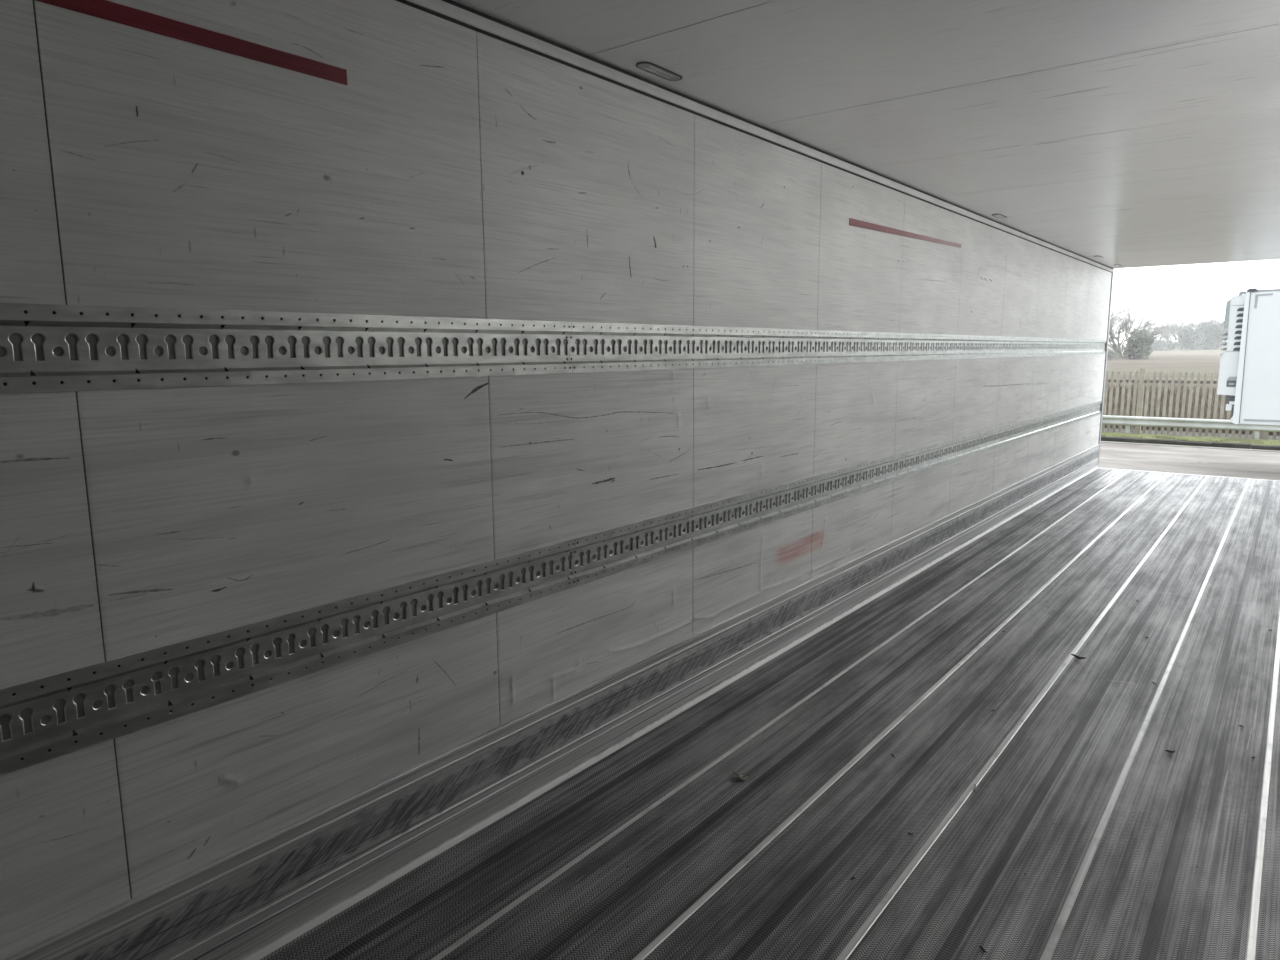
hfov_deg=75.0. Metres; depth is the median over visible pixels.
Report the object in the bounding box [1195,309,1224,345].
bare tree
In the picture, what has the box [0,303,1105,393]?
rail
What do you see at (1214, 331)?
evergreen tree
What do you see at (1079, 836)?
floor
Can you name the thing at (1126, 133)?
ceiling
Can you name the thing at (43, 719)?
rail
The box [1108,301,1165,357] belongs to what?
bare tree
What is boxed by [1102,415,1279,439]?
barrier
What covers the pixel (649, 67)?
recessed light
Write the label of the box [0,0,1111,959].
wall
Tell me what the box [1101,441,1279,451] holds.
gutter
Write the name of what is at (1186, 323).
bare tree
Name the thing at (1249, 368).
trailer
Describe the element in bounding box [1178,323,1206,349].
evergreen tree
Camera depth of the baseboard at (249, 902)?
2.77 m
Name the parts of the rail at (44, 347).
rail, rail, rail, rail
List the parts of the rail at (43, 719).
rail, rail, rail, rail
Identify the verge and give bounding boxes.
[1101,432,1279,445]
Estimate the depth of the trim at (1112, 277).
11.02 m
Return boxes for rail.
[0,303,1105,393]
[0,400,1101,774]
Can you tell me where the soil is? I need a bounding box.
[1101,428,1279,445]
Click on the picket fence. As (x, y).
(1262, 435)
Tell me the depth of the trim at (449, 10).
3.27 m
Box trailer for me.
[1217,288,1279,425]
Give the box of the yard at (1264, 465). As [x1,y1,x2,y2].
[1099,442,1279,480]
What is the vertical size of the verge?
0.080 m
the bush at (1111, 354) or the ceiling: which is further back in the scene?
the bush at (1111, 354)
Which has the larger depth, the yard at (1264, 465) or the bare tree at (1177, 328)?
the bare tree at (1177, 328)
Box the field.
[1106,343,1226,417]
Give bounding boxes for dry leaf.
[730,771,755,779]
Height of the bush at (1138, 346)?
5.041 m
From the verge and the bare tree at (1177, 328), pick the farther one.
the bare tree at (1177, 328)
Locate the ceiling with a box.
[452,0,1279,267]
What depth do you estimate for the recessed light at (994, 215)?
6.48 m
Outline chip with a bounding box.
[1071,654,1085,658]
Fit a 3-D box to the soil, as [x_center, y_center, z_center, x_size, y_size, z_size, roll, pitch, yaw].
[18.101,-1.315,26.397,50.000,0.190,2.300,7,11,38]
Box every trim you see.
[395,0,1112,272]
[1098,259,1276,480]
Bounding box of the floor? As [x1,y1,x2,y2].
[260,468,1279,959]
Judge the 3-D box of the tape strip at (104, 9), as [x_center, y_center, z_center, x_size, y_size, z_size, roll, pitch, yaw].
[-1.425,-0.943,1.413,0.001,0.040,2.083,7,11,38]
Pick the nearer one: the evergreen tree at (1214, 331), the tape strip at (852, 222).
the tape strip at (852, 222)
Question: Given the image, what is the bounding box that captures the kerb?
[1101,436,1279,450]
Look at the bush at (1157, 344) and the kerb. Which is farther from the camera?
the bush at (1157, 344)
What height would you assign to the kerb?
0.337 m
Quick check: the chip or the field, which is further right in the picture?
the field
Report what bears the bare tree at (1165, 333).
on the field
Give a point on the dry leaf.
(734, 775)
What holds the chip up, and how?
on the floor
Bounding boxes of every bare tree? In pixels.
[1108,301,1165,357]
[1135,322,1177,339]
[1151,317,1189,348]
[1169,317,1199,348]
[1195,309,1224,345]
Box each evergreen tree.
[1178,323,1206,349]
[1199,320,1227,349]
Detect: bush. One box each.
[1107,348,1121,360]
[1121,328,1154,358]
[1150,336,1182,350]
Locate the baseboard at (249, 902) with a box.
[3,444,1098,959]
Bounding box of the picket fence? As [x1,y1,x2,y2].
[1102,368,1276,439]
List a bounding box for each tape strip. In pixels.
[35,0,346,84]
[849,218,960,247]
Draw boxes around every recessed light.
[636,62,681,80]
[992,214,1006,217]

